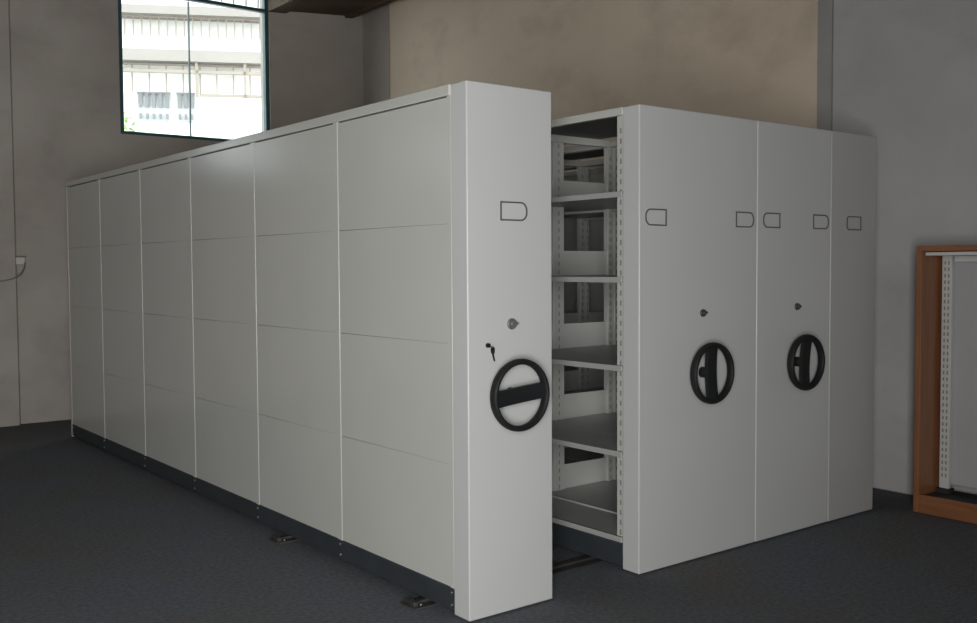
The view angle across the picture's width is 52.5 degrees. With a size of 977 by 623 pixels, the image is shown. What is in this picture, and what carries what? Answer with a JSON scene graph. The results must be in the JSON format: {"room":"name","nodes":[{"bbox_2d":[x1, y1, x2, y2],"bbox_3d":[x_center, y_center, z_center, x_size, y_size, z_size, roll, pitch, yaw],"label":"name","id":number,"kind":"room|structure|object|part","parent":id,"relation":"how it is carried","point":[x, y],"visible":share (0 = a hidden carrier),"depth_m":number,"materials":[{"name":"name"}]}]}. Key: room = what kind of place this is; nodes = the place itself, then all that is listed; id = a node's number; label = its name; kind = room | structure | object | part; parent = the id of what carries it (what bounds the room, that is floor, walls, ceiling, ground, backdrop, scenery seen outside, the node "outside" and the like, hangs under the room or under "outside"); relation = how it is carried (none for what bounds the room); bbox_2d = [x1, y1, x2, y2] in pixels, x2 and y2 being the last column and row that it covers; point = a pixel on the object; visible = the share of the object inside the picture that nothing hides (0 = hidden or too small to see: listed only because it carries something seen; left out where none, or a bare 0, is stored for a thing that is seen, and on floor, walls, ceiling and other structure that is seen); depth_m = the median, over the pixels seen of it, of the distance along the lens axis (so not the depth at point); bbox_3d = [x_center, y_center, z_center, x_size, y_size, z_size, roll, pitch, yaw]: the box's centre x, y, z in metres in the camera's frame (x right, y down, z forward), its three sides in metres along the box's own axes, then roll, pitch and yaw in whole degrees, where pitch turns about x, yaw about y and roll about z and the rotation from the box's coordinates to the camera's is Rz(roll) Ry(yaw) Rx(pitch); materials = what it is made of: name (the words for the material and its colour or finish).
{"room":"archive storage room","nodes":[
{"label":"archive storage room","id":0,"kind":"room"},
{"bbox_2d":[9,0,363,423],"bbox_3d":[-5.829,-1.446,8.858,11.380,5.200,0.240,-2,3,-38],"label":"wall","id":1,"kind":"structure","parent":0,"point":[64,54],"depth_m":9.96,"materials":[{"name":"paint"}]},
{"bbox_2d":[0,0,19,426],"bbox_3d":[-4.969,-1.472,9.318,0.903,5.200,0.090,-2,3,-38],"label":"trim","id":2,"kind":"structure","parent":1,"relation":"attached to","point":[9,369],"depth_m":9.55,"materials":[{"name":"paint"}]},
{"bbox_2d":[0,256,25,281],"bbox_3d":[-4.670,-0.410,9.581,0.390,0.254,0.111,-2,3,-38],"label":"wall socket","id":3,"kind":"object","parent":1,"relation":"attached to","point":[19,259],"visible":1,"depth_m":9.67,"materials":[{"name":"grey plastic"}]},
{"bbox_2d":[118,0,269,141],"bbox_3d":[-3.181,-2.909,10.775,1.685,2.080,0.065,-2,3,-38],"label":"window","id":4,"kind":"structure","parent":1,"relation":"in","point":[264,10],"depth_m":10.86,"materials":[{"name":"teal paint"}]},
{"bbox_2d":[268,0,396,17],"bbox_3d":[0.432,-3.669,8.323,1.090,0.780,8.150,-2,3,-38],"label":"ceiling","id":5,"kind":"structure","parent":1,"relation":"attached to","point":[347,8],"depth_m":11.23,"materials":[{"name":"grey paint"}]},
{"bbox_2d":[0,419,976,622],"bbox_3d":[-2.287,1.411,4.448,11.380,0.150,11.850,-2,3,-38],"label":"floor","id":6,"kind":"structure","parent":0,"point":[89,533],"depth_m":4.97,"materials":[{"name":"carpet"}]},
{"bbox_2d":[269,535,298,543],"bbox_3d":[0.068,1.216,6.495,3.200,0.028,0.130,-2,3,-38],"label":"rail","id":7,"kind":"object","parent":6,"relation":"on","point":[285,538],"visible":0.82,"depth_m":5.52,"materials":[{"name":"metal"}]},
{"bbox_2d":[221,104,756,573],"bbox_3d":[-0.733,0.030,7.433,0.914,2.306,6.122,-2,3,-38],"label":"shelving unit","id":8,"kind":"object","parent":6,"relation":"on","point":[681,434],"visible":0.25,"depth_m":5.10,"materials":[{"name":"grey paint"}]},
{"bbox_3d":[0.415,0.038,5.969,0.085,2.175,0.031,-2,3,-38],"label":"post","id":9,"kind":"part","parent":8,"relation":"part of","materials":[{"name":"grey metal"}]},
{"bbox_3d":[-0.825,-1.121,7.493,0.691,0.011,5.780,-2,3,-38],"label":"panel","id":10,"kind":"part","parent":8,"relation":"part of","materials":[{"name":"grey metal"}]},
{"bbox_3d":[0.845,-0.192,5.657,0.582,0.028,0.982,-2,3,-38],"label":"shelf","id":11,"kind":"part","parent":8,"relation":"part of","materials":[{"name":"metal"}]},
{"bbox_3d":[0.843,-0.613,5.638,0.582,0.028,0.982,-2,3,-38],"label":"shelf","id":12,"kind":"part","parent":8,"relation":"part of","materials":[{"name":"metal"}]},
{"bbox_3d":[0.238,-0.645,6.415,0.582,0.028,0.982,-2,3,-38],"label":"shelf","id":13,"kind":"part","parent":8,"relation":"part of","materials":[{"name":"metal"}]},
{"bbox_3d":[0.852,1.107,5.716,0.582,0.028,0.982,-2,3,-38],"label":"shelf","id":14,"kind":"part","parent":8,"relation":"part of","materials":[{"name":"metal"}]},
{"bbox_3d":[0.850,0.678,5.697,0.582,0.028,0.982,-2,3,-38],"label":"shelf","id":15,"kind":"part","parent":8,"relation":"part of","materials":[{"name":"metal"}]},
{"bbox_3d":[0.848,0.249,5.677,0.582,0.028,0.982,-2,3,-38],"label":"shelf","id":16,"kind":"part","parent":8,"relation":"part of","materials":[{"name":"metal"}]},
{"bbox_3d":[0.595,1.000,6.158,0.369,0.148,0.016,-2,3,-38],"label":"divider panel","id":17,"kind":"part","parent":8,"relation":"part of","materials":[{"name":"grey metal"}]},
{"bbox_3d":[0.593,0.572,6.139,0.369,0.148,0.016,-2,3,-38],"label":"divider panel","id":18,"kind":"part","parent":8,"relation":"part of","materials":[{"name":"grey metal"}]},
{"bbox_3d":[0.591,0.142,6.119,0.369,0.148,0.016,-2,3,-38],"label":"divider panel","id":19,"kind":"part","parent":8,"relation":"part of","materials":[{"name":"grey metal"}]},
{"bbox_3d":[0.588,-0.298,6.099,0.369,0.148,0.016,-2,3,-38],"label":"divider panel","id":20,"kind":"part","parent":8,"relation":"part of","materials":[{"name":"grey metal"}]},
{"bbox_3d":[0.586,-0.720,6.080,0.369,0.148,0.016,-2,3,-38],"label":"divider panel","id":21,"kind":"part","parent":8,"relation":"part of","materials":[{"name":"grey metal"}]},
{"bbox_3d":[0.247,1.075,6.493,0.582,0.028,0.982,-2,3,-38],"label":"shelf","id":22,"kind":"part","parent":8,"relation":"part of","materials":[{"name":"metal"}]},
{"bbox_3d":[-1.141,-1.077,7.181,0.031,0.038,5.887,-2,3,-38],"label":"rail","id":23,"kind":"part","parent":8,"relation":"part of","materials":[{"name":"grey metal"}]},
{"bbox_3d":[0.485,-0.177,5.377,0.328,0.028,0.982,-2,3,-38],"label":"shelf","id":24,"kind":"part","parent":8,"relation":"part of","materials":[{"name":"metal"}]},
{"bbox_3d":[0.482,-0.599,5.358,0.328,0.028,0.982,-2,3,-38],"label":"shelf","id":25,"kind":"part","parent":8,"relation":"part of","materials":[{"name":"metal"}]},
{"bbox_3d":[0.492,1.117,5.436,0.328,0.037,0.982,-2,3,-38],"label":"shelf","id":26,"kind":"part","parent":8,"relation":"part of","materials":[{"name":"metal"}]},
{"bbox_3d":[0.490,0.693,5.417,0.328,0.028,0.982,-2,3,-38],"label":"shelf","id":27,"kind":"part","parent":8,"relation":"part of","materials":[{"name":"metal"}]},
{"bbox_3d":[0.487,0.263,5.397,0.328,0.028,0.982,-2,3,-38],"label":"shelf","id":28,"kind":"part","parent":8,"relation":"part of","materials":[{"name":"metal"}]},
{"bbox_3d":[-0.445,-1.106,7.722,0.028,0.038,5.887,-2,3,-38],"label":"rail","id":29,"kind":"part","parent":8,"relation":"part of","materials":[{"name":"grey metal"}]},
{"bbox_3d":[0.751,0.043,6.237,0.035,2.137,0.041,-2,3,-38],"label":"post","id":30,"kind":"part","parent":8,"relation":"part of","materials":[{"name":"grey metal"}]},
{"bbox_3d":[0.672,0.102,4.942,0.036,2.137,0.056,-2,3,-38],"label":"post","id":31,"kind":"part","parent":8,"relation":"part of","materials":[{"name":"grey metal"}]},
{"bbox_3d":[1.057,0.131,5.137,0.911,2.292,0.113,-2,3,-38],"label":"panel","id":32,"kind":"part","parent":8,"relation":"part of","materials":[{"name":"grey paint"}]},
{"bbox_3d":[1.108,0.007,5.089,0.045,0.041,0.020,-2,3,-38],"label":"lock knob","id":33,"kind":"part","parent":8,"relation":"part of","materials":[{"name":"grey metal"}]},
{"bbox_2d":[400,555,604,610],"bbox_3d":[0.900,1.260,5.427,3.200,0.028,0.130,-2,3,-38],"label":"rail","id":34,"kind":"object","parent":6,"relation":"on","point":[418,603],"visible":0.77,"depth_m":4.98,"materials":[{"name":"metal"}]},
{"bbox_2d":[65,80,551,620],"bbox_3d":[-1.739,0.077,6.679,0.482,2.292,6.165,-2,3,-38],"label":"shelving unit","id":35,"kind":"object","parent":34,"relation":"on","point":[341,392],"visible":1,"depth_m":4.94,"materials":[{"name":"grey paint"}]},
{"bbox_3d":[-3.593,-0.022,9.066,0.470,2.290,0.030,-2,3,-38],"label":"panel","id":36,"kind":"part","parent":35,"relation":"part of","materials":[{"name":"grey metal"}]},
{"bbox_3d":[-3.479,-0.821,8.508,0.012,0.539,0.908,-2,3,-38],"label":"panel","id":37,"kind":"part","parent":35,"relation":"part of","materials":[{"name":"grey metal"}]},
{"bbox_3d":[-3.477,-0.292,8.532,0.012,0.517,0.908,-2,3,-38],"label":"panel","id":38,"kind":"part","parent":35,"relation":"part of","materials":[{"name":"grey metal"}]},
{"bbox_3d":[-3.474,0.229,8.556,0.012,0.525,0.908,-2,3,-38],"label":"panel","id":39,"kind":"part","parent":35,"relation":"part of","materials":[{"name":"grey metal"}]},
{"bbox_3d":[-3.471,0.761,8.580,0.012,0.539,0.908,-2,3,-38],"label":"panel","id":40,"kind":"part","parent":35,"relation":"part of","materials":[{"name":"grey metal"}]},
{"bbox_3d":[-2.885,-0.790,7.745,0.012,0.539,0.941,-2,3,-38],"label":"panel","id":41,"kind":"part","parent":35,"relation":"part of","materials":[{"name":"grey metal"}]},
{"bbox_3d":[-2.882,-0.261,7.768,0.012,0.517,0.941,-2,3,-38],"label":"panel","id":42,"kind":"part","parent":35,"relation":"part of","materials":[{"name":"grey metal"}]},
{"bbox_3d":[-2.879,0.260,7.792,0.012,0.525,0.941,-2,3,-38],"label":"panel","id":43,"kind":"part","parent":35,"relation":"part of","materials":[{"name":"grey metal"}]},
{"bbox_3d":[-2.876,0.793,7.816,0.012,0.539,0.941,-2,3,-38],"label":"panel","id":44,"kind":"part","parent":35,"relation":"part of","materials":[{"name":"grey metal"}]},
{"bbox_3d":[-2.280,-0.758,6.968,0.012,0.539,0.941,-2,3,-38],"label":"panel","id":45,"kind":"part","parent":35,"relation":"part of","materials":[{"name":"grey metal"}]},
{"bbox_3d":[-2.277,-0.230,6.992,0.012,0.517,0.941,-2,3,-38],"label":"panel","id":46,"kind":"part","parent":35,"relation":"part of","materials":[{"name":"grey metal"}]},
{"bbox_3d":[-2.274,0.292,7.015,0.012,0.525,0.941,-2,3,-38],"label":"panel","id":47,"kind":"part","parent":35,"relation":"part of","materials":[{"name":"grey metal"}]},
{"bbox_3d":[-2.271,0.824,7.039,0.012,0.539,0.941,-2,3,-38],"label":"panel","id":48,"kind":"part","parent":35,"relation":"part of","materials":[{"name":"grey metal"}]},
{"bbox_3d":[-1.675,-0.726,6.191,0.012,0.539,0.941,-2,3,-38],"label":"panel","id":49,"kind":"part","parent":35,"relation":"part of","materials":[{"name":"grey metal"}]},
{"bbox_3d":[-1.672,-0.198,6.215,0.012,0.517,0.941,-2,3,-38],"label":"panel","id":50,"kind":"part","parent":35,"relation":"part of","materials":[{"name":"grey metal"}]},
{"bbox_3d":[-1.669,0.324,6.238,0.012,0.525,0.941,-2,3,-38],"label":"panel","id":51,"kind":"part","parent":35,"relation":"part of","materials":[{"name":"grey metal"}]},
{"bbox_3d":[-1.666,0.856,6.262,0.012,0.539,0.941,-2,3,-38],"label":"panel","id":52,"kind":"part","parent":35,"relation":"part of","materials":[{"name":"grey metal"}]},
{"bbox_3d":[-1.961,-1.039,6.544,0.038,0.046,5.887,-2,3,-38],"label":"rail","id":53,"kind":"part","parent":35,"relation":"part of","materials":[{"name":"grey metal"}]},
{"bbox_3d":[-1.070,-0.695,5.414,0.012,0.539,0.941,-2,3,-38],"label":"panel","id":54,"kind":"part","parent":35,"relation":"part of","materials":[{"name":"grey metal"}]},
{"bbox_3d":[-1.067,-0.166,5.438,0.012,0.517,0.941,-2,3,-38],"label":"panel","id":55,"kind":"part","parent":35,"relation":"part of","materials":[{"name":"grey metal"}]},
{"bbox_3d":[-1.065,0.355,5.461,0.012,0.525,0.941,-2,3,-38],"label":"panel","id":56,"kind":"part","parent":35,"relation":"part of","materials":[{"name":"grey metal"}]},
{"bbox_3d":[-1.062,0.888,5.486,0.012,0.539,0.941,-2,3,-38],"label":"panel","id":57,"kind":"part","parent":35,"relation":"part of","materials":[{"name":"grey metal"}]},
{"bbox_3d":[-0.463,-0.663,4.633,0.012,0.539,0.951,-2,3,-38],"label":"panel","id":58,"kind":"part","parent":35,"relation":"part of","materials":[{"name":"grey metal"}]},
{"bbox_3d":[-0.460,-0.134,4.657,0.012,0.517,0.951,-2,3,-38],"label":"panel","id":59,"kind":"part","parent":35,"relation":"part of","materials":[{"name":"grey metal"}]},
{"bbox_3d":[-0.457,0.387,4.681,0.012,0.525,0.951,-2,3,-38],"label":"panel","id":60,"kind":"part","parent":35,"relation":"part of","materials":[{"name":"grey metal"}]},
{"bbox_3d":[-0.454,0.919,4.705,0.012,0.539,0.951,-2,3,-38],"label":"panel","id":61,"kind":"part","parent":35,"relation":"part of","materials":[{"name":"grey metal"}]},
{"bbox_2d":[491,347,494,361],"bbox_3d":[0.019,0.184,4.252,0.022,0.062,0.004,-2,3,-38],"label":"key","id":62,"kind":"object","parent":35,"relation":"hanging from","point":[492,348],"visible":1,"depth_m":4.25,"materials":[{"name":"black metal"}]},
{"bbox_3d":[0.066,0.171,4.367,0.474,2.292,0.113,-2,3,-38],"label":"panel","id":63,"kind":"part","parent":35,"relation":"part of","materials":[{"name":"grey paint"}]},
{"bbox_3d":[0.108,0.054,4.312,0.056,0.050,0.020,-2,3,-38],"label":"lock knob","id":64,"kind":"part","parent":35,"relation":"part of","materials":[{"name":"grey metal"}]},
{"bbox_2d":[283,121,830,541],"bbox_3d":[-0.100,0.004,7.924,0.687,2.306,6.122,-2,3,-38],"label":"shelving unit","id":65,"kind":"object","parent":6,"relation":"on","point":[794,162],"visible":0.42,"depth_m":5.58,"materials":[{"name":"grey paint"}]},
{"bbox_3d":[0.590,0.515,7.383,0.220,0.148,0.016,-2,3,-38],"label":"divider panel","id":66,"kind":"part","parent":65,"relation":"part of","materials":[{"name":"grey metal"}]},
{"bbox_3d":[0.588,0.086,7.364,0.220,0.148,0.016,-2,3,-38],"label":"divider panel","id":67,"kind":"part","parent":65,"relation":"part of","materials":[{"name":"grey metal"}]},
{"bbox_3d":[0.854,0.622,6.946,0.416,0.028,0.982,-2,3,-38],"label":"shelf","id":68,"kind":"part","parent":65,"relation":"part of","materials":[{"name":"metal"}]},
{"bbox_3d":[0.689,-0.011,7.436,0.035,2.137,0.041,-2,3,-38],"label":"post","id":69,"kind":"part","parent":65,"relation":"part of","materials":[{"name":"grey metal"}]},
{"bbox_3d":[0.098,-1.128,8.144,0.028,0.038,5.887,-2,3,-38],"label":"rail","id":70,"kind":"part","parent":65,"relation":"part of","materials":[{"name":"grey metal"}]},
{"bbox_3d":[-0.192,-1.147,7.985,0.464,0.011,5.780,-2,3,-38],"label":"panel","id":71,"kind":"part","parent":65,"relation":"part of","materials":[{"name":"grey metal"}]},
{"bbox_3d":[0.856,1.050,6.966,0.416,0.028,0.982,-2,3,-38],"label":"shelf","id":72,"kind":"part","parent":65,"relation":"part of","materials":[{"name":"metal"}]},
{"bbox_3d":[0.847,-0.670,6.888,0.416,0.028,0.982,-2,3,-38],"label":"shelf","id":73,"kind":"part","parent":65,"relation":"part of","materials":[{"name":"metal"}]},
{"bbox_3d":[0.576,-0.659,6.678,0.268,0.028,0.982,-2,3,-38],"label":"shelf","id":74,"kind":"part","parent":65,"relation":"part of","materials":[{"name":"metal"}]},
{"bbox_3d":[0.586,1.057,6.755,0.268,0.037,0.982,-2,3,-38],"label":"shelf","id":75,"kind":"part","parent":65,"relation":"part of","materials":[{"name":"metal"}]},
{"bbox_3d":[-0.419,-1.107,7.742,0.031,0.038,5.887,-2,3,-38],"label":"rail","id":76,"kind":"part","parent":65,"relation":"part of","materials":[{"name":"grey metal"}]},
{"bbox_3d":[0.791,0.041,6.278,0.036,2.137,0.056,-2,3,-38],"label":"post","id":77,"kind":"part","parent":65,"relation":"part of","materials":[{"name":"grey metal"}]},
{"bbox_3d":[1.689,0.105,5.629,0.684,2.292,0.113,-2,3,-38],"label":"panel","id":78,"kind":"part","parent":65,"relation":"part of","materials":[{"name":"grey paint"}]},
{"bbox_3d":[1.746,-0.028,5.585,0.045,0.041,0.020,-2,3,-38],"label":"lock knob","id":79,"kind":"part","parent":65,"relation":"part of","materials":[{"name":"grey metal"}]},
{"bbox_2d":[345,131,876,520],"bbox_3d":[0.334,-0.016,8.317,0.480,2.306,6.034,-2,3,-38],"label":"shelving unit","id":80,"kind":"object","parent":6,"relation":"on","point":[853,156],"visible":0.24,"depth_m":5.96,"materials":[{"name":"grey paint"}]},
{"bbox_3d":[0.494,-0.082,8.494,0.006,2.164,5.887,-2,3,-38],"label":"panel","id":81,"kind":"part","parent":80,"relation":"part of","materials":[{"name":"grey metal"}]},
{"bbox_3d":[0.478,-1.143,8.438,0.028,0.038,5.887,-2,3,-38],"label":"rail","id":82,"kind":"part","parent":80,"relation":"part of","materials":[{"name":"grey metal"}]},
{"bbox_3d":[0.729,-0.013,7.476,0.036,2.137,0.056,-2,3,-38],"label":"post","id":83,"kind":"part","parent":80,"relation":"part of","materials":[{"name":"grey metal"}]},
{"bbox_3d":[1.207,0.607,7.220,0.472,0.028,0.982,-2,3,-38],"label":"shelf","id":84,"kind":"part","parent":80,"relation":"part of","materials":[{"name":"metal"}]},
{"bbox_3d":[0.896,0.503,7.621,0.405,0.148,0.016,-2,3,-38],"label":"divider panel","id":85,"kind":"part","parent":80,"relation":"part of","materials":[{"name":"grey metal"}]},
{"bbox_3d":[0.894,0.073,7.602,0.405,0.148,0.016,-2,3,-38],"label":"divider panel","id":86,"kind":"part","parent":80,"relation":"part of","materials":[{"name":"grey metal"}]},
{"bbox_3d":[2.151,0.086,5.987,0.477,2.292,0.113,-2,3,-38],"label":"panel","id":87,"kind":"part","parent":80,"relation":"part of","materials":[{"name":"grey paint"}]},
{"bbox_2d":[913,245,976,523],"bbox_3d":[3.053,0.429,5.776,0.320,1.633,1.020,-2,3,-38],"label":"bookshelf","id":88,"kind":"object","parent":6,"relation":"on","point":[945,405],"visible":1,"depth_m":6.09,"materials":[{"name":"orange wood"}]},
{"bbox_3d":[2.840,0.372,6.144,0.031,1.455,0.063,-2,3,-38],"label":"post","id":89,"kind":"part","parent":88,"relation":"part of","materials":[{"name":"white metal"}]},
{"bbox_3d":[3.052,-0.339,5.744,0.270,0.022,0.940,-2,3,-38],"label":"shelf","id":90,"kind":"part","parent":88,"relation":"part of","materials":[{"name":"white metal"}]},
{"bbox_3d":[3.065,1.151,5.815,0.300,0.015,0.948,-2,3,-38],"label":"shelf","id":91,"kind":"part","parent":88,"relation":"part of","materials":[{"name":"grey"}]},
{"bbox_3d":[3.119,0.372,5.825,0.008,1.430,0.930,-2,3,-38],"label":"panel","id":92,"kind":"part","parent":88,"relation":"part of","materials":[{"name":"grey paint"}]},
{"bbox_2d":[389,0,817,171],"bbox_3d":[0.602,-1.516,9.611,0.300,5.200,6.465,-2,3,-38],"label":"wall","id":93,"kind":"structure","parent":0,"point":[746,59],"depth_m":8.60,"materials":[{"name":"paint"}]},
{"bbox_2d":[363,4,389,105],"bbox_3d":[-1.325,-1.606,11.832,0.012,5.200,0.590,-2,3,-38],"label":"pillar","id":94,"kind":"structure","parent":93,"relation":"attached to","point":[376,24],"depth_m":11.75,"materials":[{"name":"paint"}]},
{"bbox_2d":[817,0,832,130],"bbox_3d":[2.410,-1.410,7.036,0.012,5.200,0.175,-2,3,-38],"label":"trim","id":95,"kind":"structure","parent":93,"relation":"attached to","point":[825,7],"depth_m":7.04,"materials":[{"name":"grey paint"}]},
{"bbox_2d":[832,0,976,494],"bbox_3d":[4.108,-1.329,5.027,0.400,5.200,5.085,-2,3,-38],"label":"wall","id":96,"kind":"structure","parent":0,"point":[904,72],"depth_m":6.51,"materials":[{"name":"grey paint"}]},
{"label":"outside","id":97,"kind":"structure","parent":0,"visible":0},
{"bbox_3d":[-16.933,0.258,34.018,70.000,0.250,52.250,-2,3,-38],"label":"ground","id":98,"kind":"structure","parent":97,"visible":0},
{"bbox_2d":[124,112,141,131],"bbox_3d":[-6.554,-1.323,17.071,1.270,4.321,1.215,-1,3,-15],"label":"street tree","id":99,"kind":"object","parent":98,"relation":"on","point":[130,117],"visible":0.02,"depth_m":17.00,"materials":[{"name":"green plant"}]},
{"bbox_2d":[121,0,261,138],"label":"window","id":100,"kind":"structure","parent":98,"relation":"on","point":[225,60],"depth_m":19.69,"materials":[{"name":"grey concrete"}]},
{"bbox_2d":[137,91,169,118],"bbox_3d":[-6.619,-4.074,19.603,0.630,0.530,0.030,-1,3,-10],"label":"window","id":101,"kind":"structure","parent":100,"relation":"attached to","point":[151,105],"depth_m":19.62,"materials":[{"name":"grey glass"}]},
{"bbox_2d":[176,92,194,119],"bbox_3d":[-6.018,-4.082,19.707,0.350,0.530,0.030,-1,3,-10],"label":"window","id":102,"kind":"structure","parent":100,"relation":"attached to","point":[182,98],"depth_m":19.74,"materials":[{"name":"grey glass"}]},
{"bbox_3d":[-5.399,-5.595,19.562,3.440,0.380,0.044,-1,3,-10],"label":"balcony railing","id":103,"kind":"part","parent":100,"relation":"part of","materials":[{"name":"beige"}]},
{"bbox_3d":[-5.837,-4.580,19.531,2.940,0.560,0.044,-1,3,-10],"label":"balcony railing","id":104,"kind":"part","parent":100,"relation":"part of","materials":[{"name":"beige metal"}]},
{"bbox_3d":[-5.839,-4.684,19.387,2.950,0.060,0.050,-1,3,-10],"label":"awning rail","id":105,"kind":"part","parent":100,"relation":"part of","materials":[{"name":"beige"}]},
{"bbox_3d":[-5.024,-4.250,19.548,1.300,0.050,0.050,-1,3,-10],"label":"awning rail","id":106,"kind":"part","parent":100,"relation":"part of","materials":[{"name":"beige"}]}
]}

